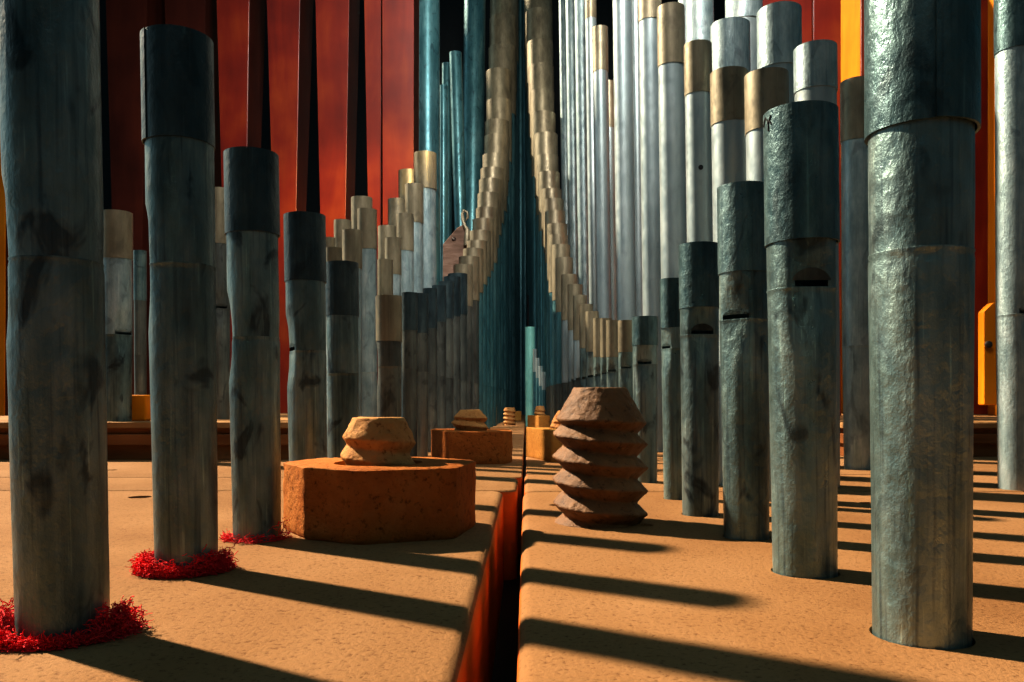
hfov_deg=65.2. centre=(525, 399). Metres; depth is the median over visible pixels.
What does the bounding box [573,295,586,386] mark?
pipe
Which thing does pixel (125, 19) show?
pipe
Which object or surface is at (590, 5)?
pipe
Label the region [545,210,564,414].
pipe
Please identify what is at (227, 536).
ring
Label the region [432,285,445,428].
pipe
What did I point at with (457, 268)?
pipe
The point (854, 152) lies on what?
pipe
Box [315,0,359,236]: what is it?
pipe
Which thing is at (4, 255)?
pipe
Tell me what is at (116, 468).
board
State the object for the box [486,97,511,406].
pipe
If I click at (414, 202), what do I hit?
pipe
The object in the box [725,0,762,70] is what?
pipe
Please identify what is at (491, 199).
pipe
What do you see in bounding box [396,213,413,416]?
pipe
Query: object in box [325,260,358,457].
pipe
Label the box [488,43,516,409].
pipe
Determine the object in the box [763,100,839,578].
pipe
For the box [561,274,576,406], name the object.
pipe
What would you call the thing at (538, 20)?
pipe
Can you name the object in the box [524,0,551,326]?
pipe
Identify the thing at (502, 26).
pipe
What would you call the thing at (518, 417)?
wooden block
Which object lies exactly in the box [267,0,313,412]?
pipe
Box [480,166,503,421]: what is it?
pipe
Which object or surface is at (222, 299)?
pipe
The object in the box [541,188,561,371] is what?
pipe
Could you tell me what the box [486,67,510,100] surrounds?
pipe
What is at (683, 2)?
pipe
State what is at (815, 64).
pipe
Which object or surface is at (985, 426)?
chest
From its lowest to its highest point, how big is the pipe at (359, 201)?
0.516 m
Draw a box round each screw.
[340,417,415,465]
[451,410,487,430]
[503,407,515,424]
[534,406,545,415]
[551,411,560,428]
[552,387,647,527]
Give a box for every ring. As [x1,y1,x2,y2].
[0,596,154,651]
[125,542,240,578]
[218,516,294,543]
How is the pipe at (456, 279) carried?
on the board at (116, 468)
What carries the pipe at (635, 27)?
on the board at (981, 465)
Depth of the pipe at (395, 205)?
2.00 m
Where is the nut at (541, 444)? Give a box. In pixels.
[526,427,562,461]
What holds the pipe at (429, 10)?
on the board at (116, 468)
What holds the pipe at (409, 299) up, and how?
on the board at (116, 468)
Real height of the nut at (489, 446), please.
0.051 m
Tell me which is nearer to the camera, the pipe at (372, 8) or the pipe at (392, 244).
the pipe at (392, 244)
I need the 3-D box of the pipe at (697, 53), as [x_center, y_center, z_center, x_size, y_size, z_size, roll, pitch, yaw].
[0.247,-0.201,1.130,0.039,0.602,0.038,-1,0,0]
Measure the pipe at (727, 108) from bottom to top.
0.486 m
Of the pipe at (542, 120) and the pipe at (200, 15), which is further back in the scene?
the pipe at (542, 120)
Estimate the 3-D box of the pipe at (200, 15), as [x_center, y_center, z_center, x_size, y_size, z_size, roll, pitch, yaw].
[-1.067,-0.661,2.590,0.134,1.522,0.180,0,0,0]
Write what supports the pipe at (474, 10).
on the board at (116, 468)
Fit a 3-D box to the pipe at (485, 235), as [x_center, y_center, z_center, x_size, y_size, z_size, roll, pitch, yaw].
[-0.160,-0.246,2.820,0.076,0.693,0.075,0,0,0]
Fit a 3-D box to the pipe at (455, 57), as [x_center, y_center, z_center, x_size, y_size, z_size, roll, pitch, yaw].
[-0.325,-0.817,4.000,0.064,1.835,0.064,-2,0,0]
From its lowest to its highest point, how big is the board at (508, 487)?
0.100 m
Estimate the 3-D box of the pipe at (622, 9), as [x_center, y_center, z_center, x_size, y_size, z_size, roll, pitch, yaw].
[0.223,-0.465,1.800,0.044,1.131,0.044,-1,0,0]
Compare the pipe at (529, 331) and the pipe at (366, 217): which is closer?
the pipe at (366, 217)
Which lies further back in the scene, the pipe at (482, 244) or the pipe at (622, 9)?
the pipe at (482, 244)
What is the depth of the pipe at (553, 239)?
2.54 m
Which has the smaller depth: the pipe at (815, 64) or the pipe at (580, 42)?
the pipe at (815, 64)
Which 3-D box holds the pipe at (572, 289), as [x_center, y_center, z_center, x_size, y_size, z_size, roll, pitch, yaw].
[0.123,-0.094,2.000,0.038,0.388,0.038,0,0,0]
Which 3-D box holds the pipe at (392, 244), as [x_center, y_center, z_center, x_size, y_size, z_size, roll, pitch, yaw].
[-0.263,-0.111,1.590,0.032,0.421,0.033,0,0,0]
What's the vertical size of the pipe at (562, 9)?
2.415 m
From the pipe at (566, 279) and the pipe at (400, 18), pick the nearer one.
the pipe at (566, 279)
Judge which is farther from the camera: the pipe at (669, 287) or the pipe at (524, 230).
the pipe at (524, 230)
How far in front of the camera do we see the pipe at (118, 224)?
1.37 m
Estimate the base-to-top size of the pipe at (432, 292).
0.316 m
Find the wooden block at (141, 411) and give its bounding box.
[132,395,150,420]
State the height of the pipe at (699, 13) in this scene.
1.019 m
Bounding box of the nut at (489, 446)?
[431,429,512,463]
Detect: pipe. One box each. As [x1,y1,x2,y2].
[0,0,109,639]
[0,146,8,415]
[103,209,132,421]
[106,0,164,394]
[133,250,146,394]
[140,24,217,567]
[165,0,221,186]
[215,187,229,419]
[217,0,265,368]
[223,146,280,542]
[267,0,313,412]
[283,211,326,460]
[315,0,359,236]
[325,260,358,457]
[326,237,334,246]
[326,247,341,457]
[334,219,351,247]
[342,229,361,416]
[351,195,371,228]
[357,208,376,416]
[364,0,382,383]
[375,295,401,416]
[377,259,392,294]
[378,225,395,258]
[382,0,418,224]
[385,237,401,416]
[388,198,404,225]
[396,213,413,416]
[398,169,413,198]
[402,292,417,456]
[405,183,423,292]
[414,150,436,287]
[417,293,427,456]
[419,0,439,284]
[423,288,436,451]
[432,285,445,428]
[438,281,453,428]
[440,84,447,280]
[442,62,451,237]
[443,276,460,428]
[448,273,466,409]
[449,50,466,229]
[453,264,472,409]
[459,256,479,409]
[463,0,485,230]
[463,248,483,412]
[467,240,487,424]
[470,230,490,428]
[472,218,493,426]
[476,206,497,425]
[477,191,498,423]
[479,178,501,422]
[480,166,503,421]
[482,152,506,420]
[484,133,508,406]
[485,118,509,406]
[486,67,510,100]
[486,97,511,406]
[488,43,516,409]
[489,13,517,410]
[490,0,518,410]
[518,0,518,221]
[519,0,522,414]
[523,0,525,414]
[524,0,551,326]
[525,7,552,326]
[525,327,534,426]
[527,38,552,326]
[528,62,553,326]
[530,88,553,326]
[531,110,555,348]
[533,349,536,414]
[534,131,557,348]
[536,154,557,357]
[536,358,539,405]
[538,170,559,365]
[539,366,542,405]
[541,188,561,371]
[542,372,545,413]
[543,198,563,414]
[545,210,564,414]
[547,223,566,414]
[548,234,567,426]
[552,244,569,417]
[555,257,572,410]
[559,0,568,243]
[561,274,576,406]
[565,0,577,283]
[567,284,582,396]
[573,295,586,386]
[574,0,588,303]
[579,304,592,386]
[585,0,596,310]
[585,311,598,386]
[592,25,611,317]
[593,318,600,386]
[600,318,611,386]
[606,320,618,386]
[608,80,616,319]
[612,0,635,319]
[618,320,632,398]
[632,0,642,315]
[632,316,657,482]
[638,0,662,451]
[657,2,686,278]
[660,278,681,499]
[678,0,685,42]
[679,241,718,516]
[684,39,712,241]
[686,0,713,42]
[710,17,750,72]
[710,66,747,485]
[717,181,768,540]
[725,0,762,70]
[744,67,788,501]
[757,1,801,102]
[763,0,811,43]
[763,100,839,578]
[793,39,839,486]
[812,0,840,415]
[840,76,870,469]
[841,0,987,414]
[864,0,980,649]
[978,0,996,415]
[993,0,1023,490]
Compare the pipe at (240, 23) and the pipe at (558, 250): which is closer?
the pipe at (558, 250)
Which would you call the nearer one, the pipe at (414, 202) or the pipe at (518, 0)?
the pipe at (414, 202)
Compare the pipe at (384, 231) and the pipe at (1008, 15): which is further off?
the pipe at (384, 231)
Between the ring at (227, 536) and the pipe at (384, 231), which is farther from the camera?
the pipe at (384, 231)
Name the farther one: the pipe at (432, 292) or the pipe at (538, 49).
the pipe at (538, 49)
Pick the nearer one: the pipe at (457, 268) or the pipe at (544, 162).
the pipe at (457, 268)
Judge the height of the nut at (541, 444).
0.052 m
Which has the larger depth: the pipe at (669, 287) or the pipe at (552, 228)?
the pipe at (552, 228)
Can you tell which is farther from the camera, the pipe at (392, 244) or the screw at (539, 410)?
the screw at (539, 410)
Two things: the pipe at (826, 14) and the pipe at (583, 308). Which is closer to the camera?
the pipe at (583, 308)
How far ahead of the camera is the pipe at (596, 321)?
1.51 m
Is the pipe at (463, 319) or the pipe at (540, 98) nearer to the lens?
the pipe at (463, 319)
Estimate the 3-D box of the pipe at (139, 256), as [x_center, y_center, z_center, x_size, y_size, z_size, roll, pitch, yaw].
[-0.752,-0.127,1.560,0.024,0.328,0.024,0,0,0]
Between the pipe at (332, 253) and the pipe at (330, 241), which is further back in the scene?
the pipe at (330, 241)
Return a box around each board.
[0,415,524,553]
[0,478,517,579]
[524,475,1023,494]
[526,452,996,475]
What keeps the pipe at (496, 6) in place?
on the board at (116, 468)
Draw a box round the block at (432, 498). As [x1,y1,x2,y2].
[283,457,475,544]
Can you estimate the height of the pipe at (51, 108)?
0.297 m
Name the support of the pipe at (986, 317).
on the chest at (985, 426)
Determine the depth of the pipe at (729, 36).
1.23 m
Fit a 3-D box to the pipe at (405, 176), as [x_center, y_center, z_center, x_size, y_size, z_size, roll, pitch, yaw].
[-0.318,-0.261,2.180,0.056,0.723,0.055,0,0,0]
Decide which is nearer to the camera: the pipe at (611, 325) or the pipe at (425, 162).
the pipe at (611, 325)
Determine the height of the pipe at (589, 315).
0.280 m
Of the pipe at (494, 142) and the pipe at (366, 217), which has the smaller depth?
the pipe at (366, 217)
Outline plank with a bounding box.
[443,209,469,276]
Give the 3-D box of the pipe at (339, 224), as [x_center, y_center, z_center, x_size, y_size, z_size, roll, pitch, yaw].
[-0.349,-0.122,1.530,0.033,0.443,0.033,0,0,0]
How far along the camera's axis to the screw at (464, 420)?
1.29 m
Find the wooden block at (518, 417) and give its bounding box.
[515,411,521,420]
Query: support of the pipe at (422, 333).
on the board at (116, 468)
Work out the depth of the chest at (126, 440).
1.34 m
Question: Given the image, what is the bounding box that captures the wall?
[99,0,724,426]
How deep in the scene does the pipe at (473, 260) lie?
2.36 m
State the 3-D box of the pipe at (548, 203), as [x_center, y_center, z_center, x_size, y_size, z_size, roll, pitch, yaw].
[0.105,-0.326,3.010,0.076,0.852,0.077,0,0,0]
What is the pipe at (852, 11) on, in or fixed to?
on the chest at (985, 426)
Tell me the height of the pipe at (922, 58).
0.295 m
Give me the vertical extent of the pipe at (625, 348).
0.216 m
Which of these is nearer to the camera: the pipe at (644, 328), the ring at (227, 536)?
the ring at (227, 536)
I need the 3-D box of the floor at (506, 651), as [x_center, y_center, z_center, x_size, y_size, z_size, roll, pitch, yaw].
[0.000,0.230,2.550,8.000,0.060,7.100,0,0,0]
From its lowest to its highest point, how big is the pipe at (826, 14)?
1.189 m
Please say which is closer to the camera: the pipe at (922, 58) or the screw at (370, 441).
the pipe at (922, 58)
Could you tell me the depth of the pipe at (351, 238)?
1.26 m
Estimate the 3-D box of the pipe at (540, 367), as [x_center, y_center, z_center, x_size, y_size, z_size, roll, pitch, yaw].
[0.055,-0.012,2.920,0.016,0.224,0.016,0,0,0]
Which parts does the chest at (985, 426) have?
board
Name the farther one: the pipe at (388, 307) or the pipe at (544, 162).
the pipe at (544, 162)
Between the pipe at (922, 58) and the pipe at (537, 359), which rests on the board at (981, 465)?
the pipe at (537, 359)
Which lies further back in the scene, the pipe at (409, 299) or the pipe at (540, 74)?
the pipe at (540, 74)
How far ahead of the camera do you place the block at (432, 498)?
0.57 m
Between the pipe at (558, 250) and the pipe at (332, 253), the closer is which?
the pipe at (332, 253)
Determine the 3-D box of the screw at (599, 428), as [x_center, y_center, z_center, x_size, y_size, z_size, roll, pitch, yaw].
[0.061,0.045,0.655,0.078,0.111,0.079,0,0,0]
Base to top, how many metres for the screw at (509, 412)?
0.071 m
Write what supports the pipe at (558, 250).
on the board at (981, 465)
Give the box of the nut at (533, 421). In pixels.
[527,415,549,426]
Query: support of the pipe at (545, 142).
on the board at (981, 465)
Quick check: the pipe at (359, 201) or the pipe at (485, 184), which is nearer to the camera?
the pipe at (359, 201)
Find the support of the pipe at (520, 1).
on the board at (116, 468)
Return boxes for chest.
[0,413,288,459]
[840,414,996,456]
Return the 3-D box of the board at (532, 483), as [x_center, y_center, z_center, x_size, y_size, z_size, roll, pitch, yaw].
[0.739,0.150,0.977,1.482,0.100,0.197,0,0,0]
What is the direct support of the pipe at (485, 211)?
on the board at (116, 468)
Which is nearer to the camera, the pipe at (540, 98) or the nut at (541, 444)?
the nut at (541, 444)
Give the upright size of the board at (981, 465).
0.100 m
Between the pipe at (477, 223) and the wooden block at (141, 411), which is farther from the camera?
the pipe at (477, 223)
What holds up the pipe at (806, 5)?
on the chest at (985, 426)
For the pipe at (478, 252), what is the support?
on the board at (116, 468)
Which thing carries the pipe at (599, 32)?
on the board at (981, 465)
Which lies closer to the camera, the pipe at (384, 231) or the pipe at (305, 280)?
the pipe at (305, 280)
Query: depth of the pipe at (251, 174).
0.56 m
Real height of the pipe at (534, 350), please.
0.289 m
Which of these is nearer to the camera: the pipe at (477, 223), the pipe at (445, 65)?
the pipe at (477, 223)
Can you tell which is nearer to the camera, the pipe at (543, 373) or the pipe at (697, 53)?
the pipe at (697, 53)
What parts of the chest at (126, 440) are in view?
board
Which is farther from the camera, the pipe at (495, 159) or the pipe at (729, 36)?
the pipe at (495, 159)
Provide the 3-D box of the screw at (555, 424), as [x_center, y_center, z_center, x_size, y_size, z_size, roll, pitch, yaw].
[0.071,0.059,1.360,0.060,0.083,0.061,0,0,8]
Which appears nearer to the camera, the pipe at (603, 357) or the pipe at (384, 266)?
the pipe at (603, 357)
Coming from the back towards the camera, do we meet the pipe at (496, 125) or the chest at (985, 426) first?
the pipe at (496, 125)
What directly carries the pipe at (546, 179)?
on the board at (981, 465)
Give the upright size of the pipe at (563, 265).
0.502 m
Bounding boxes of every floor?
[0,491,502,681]
[492,427,525,681]
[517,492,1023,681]
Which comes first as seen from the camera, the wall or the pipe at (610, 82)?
the pipe at (610, 82)
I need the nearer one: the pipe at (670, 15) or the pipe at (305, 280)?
the pipe at (305, 280)
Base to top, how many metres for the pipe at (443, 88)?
1.513 m
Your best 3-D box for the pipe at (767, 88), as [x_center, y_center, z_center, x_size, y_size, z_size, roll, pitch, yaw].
[0.245,-0.114,0.805,0.043,0.427,0.043,-1,0,0]
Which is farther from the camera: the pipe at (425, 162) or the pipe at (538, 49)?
the pipe at (538, 49)
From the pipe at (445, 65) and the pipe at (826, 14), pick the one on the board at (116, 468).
the pipe at (445, 65)
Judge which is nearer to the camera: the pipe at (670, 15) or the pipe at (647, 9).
the pipe at (670, 15)
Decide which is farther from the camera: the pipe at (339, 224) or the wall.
the wall
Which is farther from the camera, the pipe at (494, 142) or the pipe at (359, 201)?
the pipe at (494, 142)
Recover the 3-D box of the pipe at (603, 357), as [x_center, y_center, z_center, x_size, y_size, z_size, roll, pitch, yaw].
[0.141,-0.022,1.410,0.021,0.244,0.020,0,0,0]
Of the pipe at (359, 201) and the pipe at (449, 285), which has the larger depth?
the pipe at (449, 285)
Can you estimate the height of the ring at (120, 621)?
0.016 m
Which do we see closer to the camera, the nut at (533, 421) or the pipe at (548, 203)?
the nut at (533, 421)

